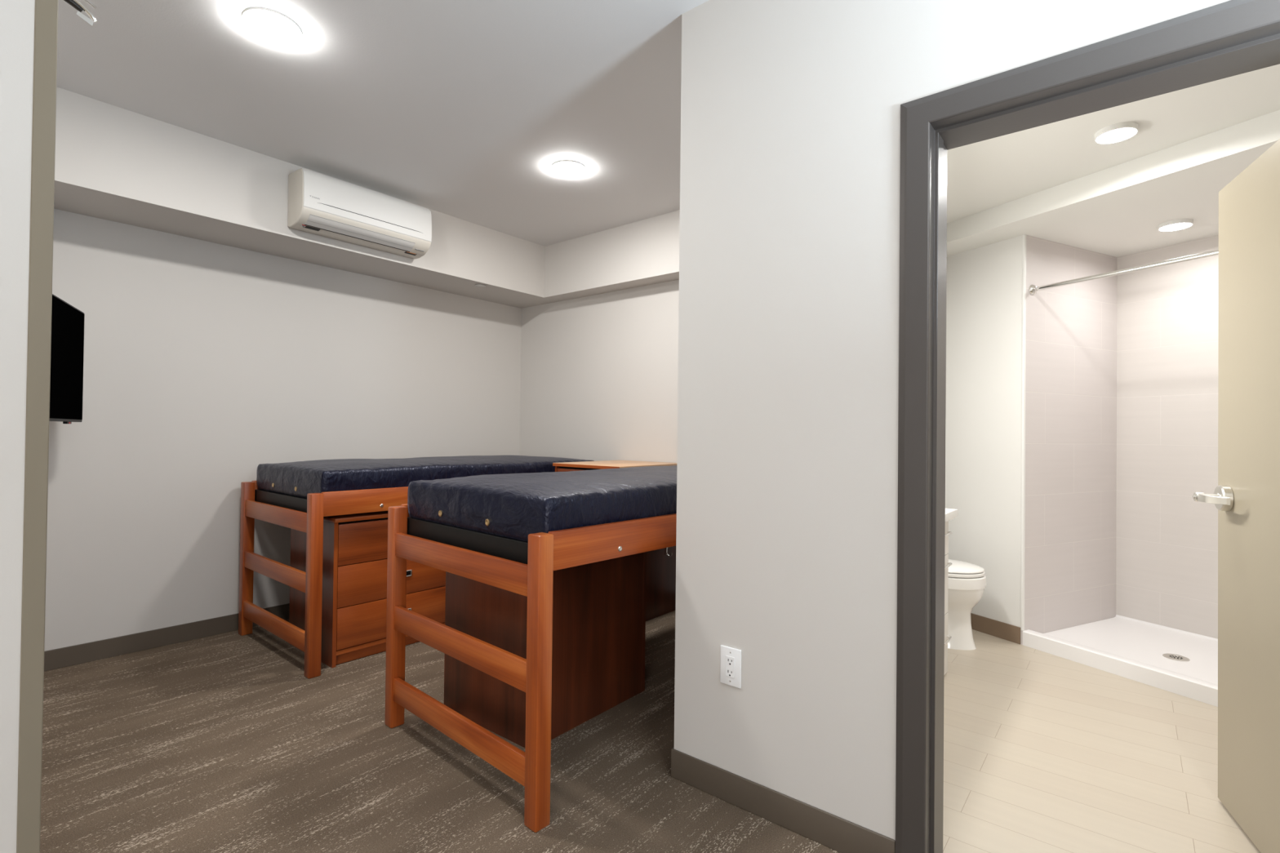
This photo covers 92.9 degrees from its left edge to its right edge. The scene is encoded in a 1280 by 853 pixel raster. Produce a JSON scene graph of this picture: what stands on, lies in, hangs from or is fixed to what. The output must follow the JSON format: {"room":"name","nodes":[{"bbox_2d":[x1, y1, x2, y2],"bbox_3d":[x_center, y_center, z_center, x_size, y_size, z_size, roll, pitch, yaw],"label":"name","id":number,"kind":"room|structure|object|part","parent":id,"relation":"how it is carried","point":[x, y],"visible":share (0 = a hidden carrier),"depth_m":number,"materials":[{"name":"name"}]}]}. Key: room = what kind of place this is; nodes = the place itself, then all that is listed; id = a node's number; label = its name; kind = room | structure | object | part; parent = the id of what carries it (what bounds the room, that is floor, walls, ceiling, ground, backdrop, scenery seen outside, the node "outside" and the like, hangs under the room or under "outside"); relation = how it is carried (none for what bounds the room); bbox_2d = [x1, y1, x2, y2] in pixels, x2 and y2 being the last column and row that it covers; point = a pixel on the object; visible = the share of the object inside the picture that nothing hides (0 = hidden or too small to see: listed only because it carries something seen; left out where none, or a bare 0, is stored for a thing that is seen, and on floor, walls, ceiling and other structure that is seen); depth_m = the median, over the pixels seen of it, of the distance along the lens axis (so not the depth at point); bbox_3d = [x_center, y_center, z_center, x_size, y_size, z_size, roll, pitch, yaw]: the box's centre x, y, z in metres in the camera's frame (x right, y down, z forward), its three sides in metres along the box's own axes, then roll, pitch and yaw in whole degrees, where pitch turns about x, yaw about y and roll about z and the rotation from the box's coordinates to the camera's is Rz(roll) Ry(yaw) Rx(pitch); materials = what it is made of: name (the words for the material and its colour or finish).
{"room":"dormitory room","nodes":[
{"label":"dormitory room","id":0,"kind":"room"},
{"bbox_2d":[0,0,35,852],"bbox_3d":[-2.164,-0.165,0.598,0.120,2.773,2.205,0,-1,39],"label":"wall","id":1,"kind":"structure","parent":0,"point":[16,16],"depth_m":1.40,"materials":[{"name":"grey paint"}]},
{"bbox_2d":[16,0,58,852],"bbox_3d":[-1.460,-0.148,1.470,0.128,2.773,0.039,0,-1,39],"label":"trim","id":2,"kind":"structure","parent":1,"relation":"attached to","point":[46,18],"depth_m":1.43,"materials":[{"name":"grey paint"}]},
{"bbox_2d":[63,0,97,26],"bbox_3d":[-1.459,-1.086,1.563,0.044,0.076,0.097,0,-1,39],"label":"sprinkler","id":3,"kind":"object","parent":1,"relation":"attached to","point":[76,4],"visible":1,"depth_m":1.58,"materials":[{"name":"silver metal"}]},
{"bbox_3d":[-1.443,-1.082,1.583,0.011,0.041,0.044,0,-1,39],"label":"frame arm","id":4,"kind":"part","parent":3,"relation":"part of","materials":[{"name":"silver metal"}]},
{"bbox_3d":[-1.442,-1.110,1.585,0.008,0.027,0.042,0,-1,39],"label":"frame arm","id":5,"kind":"part","parent":3,"relation":"part of","materials":[{"name":"silver metal"}]},
{"bbox_2d":[44,208,521,651],"bbox_3d":[-2.499,-0.135,3.805,0.120,2.773,4.374,0,-1,39],"label":"wall","id":6,"kind":"structure","parent":0,"point":[206,364],"depth_m":3.65,"materials":[{"name":"grey paint"}]},
{"bbox_2d":[44,603,289,671],"bbox_3d":[-2.090,1.210,4.215,0.008,0.102,3.166,0,-1,39],"label":"baseboard","id":7,"kind":"structure","parent":6,"relation":"attached to","point":[59,658],"depth_m":3.38,"materials":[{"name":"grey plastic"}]},
{"bbox_2d":[53,86,679,308],"bbox_3d":[-1.181,-1.304,2.956,2.992,0.424,4.074,0,-1,39],"label":"soffit","id":8,"kind":"structure","parent":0,"point":[113,162],"depth_m":3.47,"materials":[{"name":"grey paint"}]},
{"bbox_2d":[288,167,431,258],"bbox_3d":[-1.692,-1.289,3.745,0.211,0.314,0.800,0,-1,39],"label":"air conditioner","id":9,"kind":"object","parent":8,"relation":"attached to","point":[319,204],"visible":1,"depth_m":3.63,"materials":[{"name":"beige plastic"}]},
{"bbox_2d":[475,284,485,287],"bbox_3d":[-1.213,-1.070,4.624,0.082,0.009,0.082,0,-1,39],"label":"sprinkler cover","id":10,"kind":"object","parent":8,"relation":"attached to","point":[476,285],"visible":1,"depth_m":4.62,"materials":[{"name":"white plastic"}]},
{"bbox_2d":[56,0,708,246],"bbox_3d":[-0.433,-1.577,1.089,6.750,0.100,6.300,0,-1,39],"label":"ceiling","id":11,"kind":"structure","parent":0,"point":[463,109],"depth_m":2.74,"materials":[{"name":"white paint"}]},
{"bbox_2d":[241,6,302,44],"bbox_3d":[-1.394,-1.515,2.310,0.196,0.019,0.196,0,-1,39],"label":"recessed light","id":12,"kind":"object","parent":11,"relation":"in","point":[269,24],"visible":1,"depth_m":2.29,"materials":[{"name":"white"}]},
{"bbox_2d":[551,160,586,177],"bbox_3d":[-0.413,-1.492,3.526,0.196,0.019,0.196,0,-1,39],"label":"recessed light","id":13,"kind":"object","parent":11,"relation":"in","point":[570,168],"visible":1,"depth_m":3.50,"materials":[{"name":"white"}]},
{"bbox_2d":[519,279,679,462],"bbox_3d":[0.113,-0.097,4.583,3.206,2.773,0.120,0,-1,39],"label":"wall","id":14,"kind":"structure","parent":0,"point":[599,373],"depth_m":4.84,"materials":[{"name":"grey paint"}]},
{"bbox_2d":[40,610,1260,852],"bbox_3d":[0.131,1.285,1.798,6.750,0.051,8.200,0,-1,39],"label":"floor","id":15,"kind":"structure","parent":0,"point":[222,743],"depth_m":2.25,"materials":[{"name":"brown carpet"}]},
{"bbox_2d":[238,480,408,679],"bbox_3d":[-1.344,0.808,4.164,1.023,0.921,2.130,0,-1,40],"label":"frame","id":16,"kind":"object","parent":15,"relation":"on","point":[306,515],"visible":0.41,"depth_m":3.25,"materials":[{"name":"brown wood"}]},
{"bbox_3d":[-2.377,0.793,3.679,0.060,0.916,0.060,0,-1,40],"label":"post","id":17,"kind":"part","parent":16,"relation":"part of","materials":[{"name":"brown wood"}]},
{"bbox_3d":[-1.719,0.408,4.486,0.025,0.123,2.018,0,-1,40],"label":"rail","id":18,"kind":"part","parent":16,"relation":"part of","materials":[{"name":"brown wood"}]},
{"bbox_3d":[-2.019,1.092,3.358,0.909,0.093,0.022,0,-1,40],"label":"foot rail","id":19,"kind":"part","parent":16,"relation":"part of","materials":[{"name":"brown wood"}]},
{"bbox_3d":[-2.016,0.794,3.362,0.909,0.095,0.022,0,-1,40],"label":"foot rail","id":20,"kind":"part","parent":16,"relation":"part of","materials":[{"name":"brown wood"}]},
{"bbox_3d":[-2.013,0.489,3.365,0.909,0.096,0.022,0,-1,40],"label":"foot rail","id":21,"kind":"part","parent":16,"relation":"part of","materials":[{"name":"brown wood"}]},
{"bbox_3d":[-1.640,0.795,3.062,0.060,0.916,0.060,0,-1,40],"label":"post","id":22,"kind":"part","parent":16,"relation":"part of","materials":[{"name":"brown wood"}]},
{"bbox_3d":[-0.960,0.410,3.851,0.025,0.123,2.018,0,-1,40],"label":"rail","id":23,"kind":"part","parent":16,"relation":"part of","materials":[{"name":"brown wood"}]},
{"bbox_2d":[256,455,594,497],"bbox_3d":[-1.338,0.307,4.168,0.947,0.187,2.005,0,-1,40],"label":"mattress","id":24,"kind":"object","parent":16,"relation":"on","point":[298,478],"visible":0.6,"depth_m":3.51,"materials":[{"name":"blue fabric"}]},
{"bbox_2d":[288,511,445,667],"bbox_3d":[-1.539,0.873,3.654,0.572,0.776,0.833,0,-1,40],"label":"chest","id":25,"kind":"object","parent":15,"relation":"on","point":[355,553],"visible":0.36,"depth_m":3.30,"materials":[{"name":"laminate"}]},
{"bbox_3d":[-1.803,0.878,3.349,0.552,0.754,0.020,0,-1,40],"label":"panel","id":26,"kind":"part","parent":25,"relation":"part of","materials":[{"name":"laminate"}]},
{"bbox_3d":[-1.339,0.629,3.493,0.024,0.216,0.779,0,-1,40],"label":"drawer","id":27,"kind":"part","parent":25,"relation":"part of","materials":[{"name":"brown wood"}]},
{"bbox_3d":[-1.344,1.069,3.489,0.024,0.216,0.779,0,-1,40],"label":"drawer","id":28,"kind":"part","parent":25,"relation":"part of","materials":[{"name":"brown wood"}]},
{"bbox_3d":[-1.341,0.849,3.491,0.024,0.216,0.779,0,-1,40],"label":"drawer","id":29,"kind":"part","parent":25,"relation":"part of","materials":[{"name":"brown wood"}]},
{"bbox_3d":[-1.330,0.841,3.481,0.008,0.036,0.052,0,-1,40],"label":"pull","id":30,"kind":"part","parent":25,"relation":"part of","materials":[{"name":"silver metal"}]},
{"bbox_2d":[384,504,676,832],"bbox_3d":[0.023,0.811,3.012,1.023,0.921,2.130,0,-1,42],"label":"frame","id":31,"kind":"object","parent":15,"relation":"on","point":[524,568],"visible":0.5,"depth_m":2.12,"materials":[{"name":"brown wood"}]},
{"bbox_3d":[-1.029,0.797,2.570,0.060,0.916,0.060,0,-1,42],"label":"post","id":32,"kind":"part","parent":31,"relation":"part of","materials":[{"name":"brown wood"}]},
{"bbox_3d":[-0.339,0.412,3.349,0.025,0.123,2.018,0,-1,42],"label":"rail","id":33,"kind":"part","parent":31,"relation":"part of","materials":[{"name":"brown wood"}]},
{"bbox_3d":[-0.686,1.095,2.235,0.909,0.093,0.022,0,-1,42],"label":"foot rail","id":34,"kind":"part","parent":31,"relation":"part of","materials":[{"name":"brown wood"}]},
{"bbox_3d":[-0.682,0.797,2.238,0.909,0.095,0.022,0,-1,42],"label":"foot rail","id":35,"kind":"part","parent":31,"relation":"part of","materials":[{"name":"brown wood"}]},
{"bbox_3d":[-0.679,0.493,2.241,0.909,0.096,0.022,0,-1,42],"label":"foot rail","id":36,"kind":"part","parent":31,"relation":"part of","materials":[{"name":"brown wood"}]},
{"bbox_3d":[-0.319,0.799,1.923,0.060,0.916,0.060,0,-1,42],"label":"post","id":37,"kind":"part","parent":31,"relation":"part of","materials":[{"name":"brown wood"}]},
{"bbox_2d":[407,465,676,542],"bbox_3d":[0.025,0.310,3.011,0.947,0.187,2.005,0,-1,42],"label":"mattress","id":38,"kind":"object","parent":31,"relation":"on","point":[516,506],"visible":0.57,"depth_m":2.26,"materials":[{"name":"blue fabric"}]},
{"bbox_3d":[0.393,0.413,2.682,0.025,0.123,2.018,0,-1,42],"label":"rail","id":39,"kind":"part","parent":31,"relation":"part of","materials":[{"name":"brown wood"}]},
{"bbox_2d":[444,551,646,747],"bbox_3d":[-0.430,0.877,2.835,0.597,0.776,0.728,0,-1,38],"label":"chest","id":40,"kind":"object","parent":15,"relation":"on","point":[599,607],"visible":0.56,"depth_m":2.61,"materials":[{"name":"laminate"}]},
{"bbox_3d":[-0.640,0.882,2.555,0.578,0.754,0.020,0,-1,38],"label":"panel","id":41,"kind":"part","parent":40,"relation":"part of","materials":[{"name":"laminate"}]},
{"bbox_3d":[-0.201,0.889,2.654,0.011,0.754,0.680,0,-1,38],"label":"panel","id":42,"kind":"part","parent":40,"relation":"part of","materials":[{"name":"laminate"}]},
{"bbox_3d":[-0.206,0.893,3.104,0.578,0.754,0.020,0,-1,38],"label":"panel","id":43,"kind":"part","parent":40,"relation":"part of","materials":[{"name":"laminate"}]},
{"bbox_2d":[552,460,676,621],"bbox_3d":[-0.133,0.769,4.232,0.654,1.028,0.694,0,-1,39],"label":"desk","id":44,"kind":"object","parent":15,"relation":"on","point":[660,570],"visible":0.2,"depth_m":4.13,"materials":[{"name":"laminate"}]},
{"bbox_3d":[-0.345,0.398,4.005,0.554,0.224,0.024,0,-1,39],"label":"drawer","id":45,"kind":"part","parent":44,"relation":"part of","materials":[{"name":"brown wood"}]},
{"bbox_3d":[0.081,0.781,4.072,0.020,1.006,0.672,0,-1,39],"label":"panel","id":46,"kind":"part","parent":44,"relation":"part of","materials":[{"name":"laminate"}]},
{"bbox_2d":[944,520,952,675],"bbox_3d":[1.037,0.871,2.782,0.440,0.819,1.338,0,-1,39],"label":"vanity cabinet","id":47,"kind":"object","parent":15,"relation":"on","point":[947,564],"visible":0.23,"depth_m":3.15,"materials":[{"name":"white laminate"}]},
{"bbox_3d":[1.462,1.122,3.014,0.020,0.306,0.436,0,-1,39],"label":"drawer","id":48,"kind":"part","parent":47,"relation":"part of","materials":[{"name":"white laminate"}]},
{"bbox_3d":[1.465,0.814,3.017,0.020,0.302,0.436,0,-1,39],"label":"drawer","id":49,"kind":"part","parent":47,"relation":"part of","materials":[{"name":"white laminate"}]},
{"bbox_3d":[1.468,0.566,3.020,0.020,0.187,0.436,0,-1,39],"label":"drawer","id":50,"kind":"part","parent":47,"relation":"part of","materials":[{"name":"white laminate"}]},
{"bbox_3d":[1.560,1.089,3.100,0.024,0.011,0.151,0,-1,39],"label":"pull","id":51,"kind":"part","parent":47,"relation":"part of","materials":[{"name":"silver metal"}]},
{"bbox_3d":[1.564,0.710,3.104,0.024,0.011,0.151,0,-1,39],"label":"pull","id":52,"kind":"part","parent":47,"relation":"part of","materials":[{"name":"silver metal"}]},
{"bbox_3d":[1.566,0.549,3.106,0.024,0.011,0.151,0,-1,39],"label":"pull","id":53,"kind":"part","parent":47,"relation":"part of","materials":[{"name":"silver metal"}]},
{"bbox_2d":[945,508,957,521],"bbox_3d":[1.043,0.441,2.784,0.462,0.040,1.395,0,-1,39],"label":"countertop","id":54,"kind":"structure","parent":47,"relation":"on","point":[950,513],"depth_m":3.08,"materials":[{"name":"white stone"}]},
{"bbox_2d":[946,559,986,650],"bbox_3d":[1.718,0.898,3.763,0.743,0.800,0.440,0,-1,39],"label":"toilet","id":55,"kind":"object","parent":15,"relation":"on","point":[966,581],"visible":0.34,"depth_m":3.53,"materials":[{"name":"white ceramic"}]},
{"bbox_3d":[1.820,0.858,3.681,0.467,0.019,0.366,0,-1,39],"label":"seat","id":56,"kind":"part","parent":55,"relation":"part of","materials":[{"name":"white ceramic"}]},
{"bbox_3d":[1.819,0.828,3.683,0.464,0.031,0.360,0,-1,39],"label":"lid","id":57,"kind":"part","parent":55,"relation":"part of","materials":[{"name":"white ceramic"}]},
{"bbox_2d":[1022,614,1217,706],"bbox_3d":[3.066,1.265,3.162,1.002,0.086,1.527,1,-1,-26],"label":"shower pan","id":58,"kind":"object","parent":15,"relation":"on","point":[1182,663],"visible":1,"depth_m":3.40,"materials":[{"name":"white plastic"}]},
{"bbox_2d":[671,0,1229,852],"bbox_3d":[1.598,-0.116,1.135,3.642,2.773,0.179,0,-1,39],"label":"wall","id":59,"kind":"structure","parent":0,"point":[787,531],"depth_m":1.91,"materials":[{"name":"grey paint"}]},
{"bbox_2d":[720,644,741,688],"bbox_3d":[0.305,0.809,2.052,0.080,0.128,0.009,0,-1,39],"label":"wall outlet","id":60,"kind":"object","parent":59,"relation":"attached to","point":[731,658],"visible":1,"depth_m":2.05,"materials":[{"name":"white plastic"}]},
{"bbox_2d":[725,655,734,678],"bbox_3d":[0.304,0.809,2.050,0.034,0.069,0.004,0,-1,39],"label":"receptacle","id":61,"kind":"object","parent":60,"relation":"attached to","point":[730,660],"depth_m":2.05,"materials":[{"name":"white plastic"}]},
{"bbox_2d":[895,0,1279,852],"bbox_3d":[1.206,0.178,1.458,1.072,2.182,0.208,0,-1,39],"label":"trim","id":62,"kind":"structure","parent":59,"relation":"attached to","point":[1231,37],"depth_m":1.68,"materials":[{"name":"grey paint"}]},
{"bbox_2d":[1192,138,1279,852],"bbox_3d":[1.766,0.223,1.692,0.136,2.086,0.936,0,-1,26],"label":"door","id":63,"kind":"structure","parent":59,"relation":"in","point":[1246,498],"depth_m":1.88,"materials":[{"name":"beige paint"}]},
{"bbox_3d":[1.876,0.237,1.993,0.059,0.032,0.150,0,-1,26],"label":"lever","id":64,"kind":"part","parent":63,"relation":"part of","materials":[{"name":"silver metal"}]},
{"bbox_3d":[1.941,0.238,2.027,0.030,0.085,0.085,0,-1,26],"label":"handle","id":65,"kind":"part","parent":63,"relation":"part of","materials":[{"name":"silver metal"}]},
{"bbox_2d":[945,235,1022,639],"bbox_3d":[2.089,-0.042,4.189,0.100,2.700,1.138,1,-1,-26],"label":"wall","id":66,"kind":"structure","parent":0,"point":[984,411],"depth_m":3.85,"materials":[{"name":"white paint"}]},
{"bbox_2d":[970,613,1020,644],"bbox_3d":[2.058,1.255,4.084,0.008,0.101,0.988,1,-1,-26],"label":"baseboard","id":67,"kind":"structure","parent":66,"relation":"attached to","point":[994,628],"depth_m":3.77,"materials":[{"name":"brown"}]},
{"bbox_2d":[1020,235,1116,644],"bbox_3d":[2.749,0.012,3.871,1.009,2.600,0.012,1,-1,-26],"label":"wall","id":68,"kind":"structure","parent":0,"point":[1071,371],"depth_m":3.85,"materials":[{"name":"tile"}]},
{"bbox_2d":[1020,234,1026,631],"bbox_3d":[2.299,0.032,3.648,0.018,2.372,0.013,1,-1,-26],"label":"trim","id":69,"kind":"structure","parent":68,"relation":"attached to","point":[1024,277],"depth_m":3.64,"materials":[{"name":"white"}]},
{"bbox_2d":[1029,249,1218,295],"bbox_3d":[2.712,-0.831,2.999,0.066,0.066,1.530,1,-1,-26],"label":"curtain rod","id":70,"kind":"object","parent":68,"relation":"attached to","point":[1033,289],"visible":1,"depth_m":3.23,"materials":[{"name":"silver metal"}]},
{"bbox_2d":[946,109,1279,257],"bbox_3d":[2.780,-1.221,3.590,1.317,0.142,3.730,1,-1,-26],"label":"ceiling","id":71,"kind":"structure","parent":0,"point":[1117,211],"depth_m":3.21,"materials":[{"name":"white paint"}]},
{"bbox_2d":[1157,218,1193,231],"bbox_3d":[3.025,-1.137,3.439,0.152,0.022,0.152,0,-1,39],"label":"recessed light","id":72,"kind":"object","parent":71,"relation":"in","point":[1180,224],"visible":1,"depth_m":3.43,"materials":[{"name":"white plastic"}]},
{"bbox_2d":[946,63,1279,222],"bbox_3d":[2.318,-1.333,3.023,2.800,0.100,3.625,0,-1,39],"label":"ceiling","id":73,"kind":"structure","parent":0,"point":[982,175],"depth_m":2.76,"materials":[{"name":"white paint"}]},
{"bbox_2d":[1094,121,1138,143],"bbox_3d":[2.074,-1.278,2.651,0.152,0.024,0.152,0,-1,39],"label":"recessed light","id":74,"kind":"object","parent":73,"relation":"in","point":[1120,131],"visible":1,"depth_m":2.65,"materials":[{"name":"white plastic"}]},
{"bbox_2d":[1115,234,1218,639],"bbox_3d":[3.576,0.017,3.417,0.100,2.600,1.530,1,-1,-26],"label":"wall","id":75,"kind":"structure","parent":0,"point":[1167,316],"depth_m":3.82,"materials":[{"name":"tile"}]},
{"bbox_3d":[-2.582,-0.155,2.025,2.361,2.773,1.187,0,-1,39],"label":"wall","id":76,"kind":"structure","parent":0,"visible":0},
{"bbox_2d":[49,293,84,423],"bbox_3d":[-2.588,-0.289,2.519,0.232,0.548,0.970,1,-1,-31],"label":"television","id":77,"kind":"object","parent":76,"relation":"attached to","point":[67,348],"visible":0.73,"depth_m":2.75,"materials":[{"name":"black plastic"}]}
]}

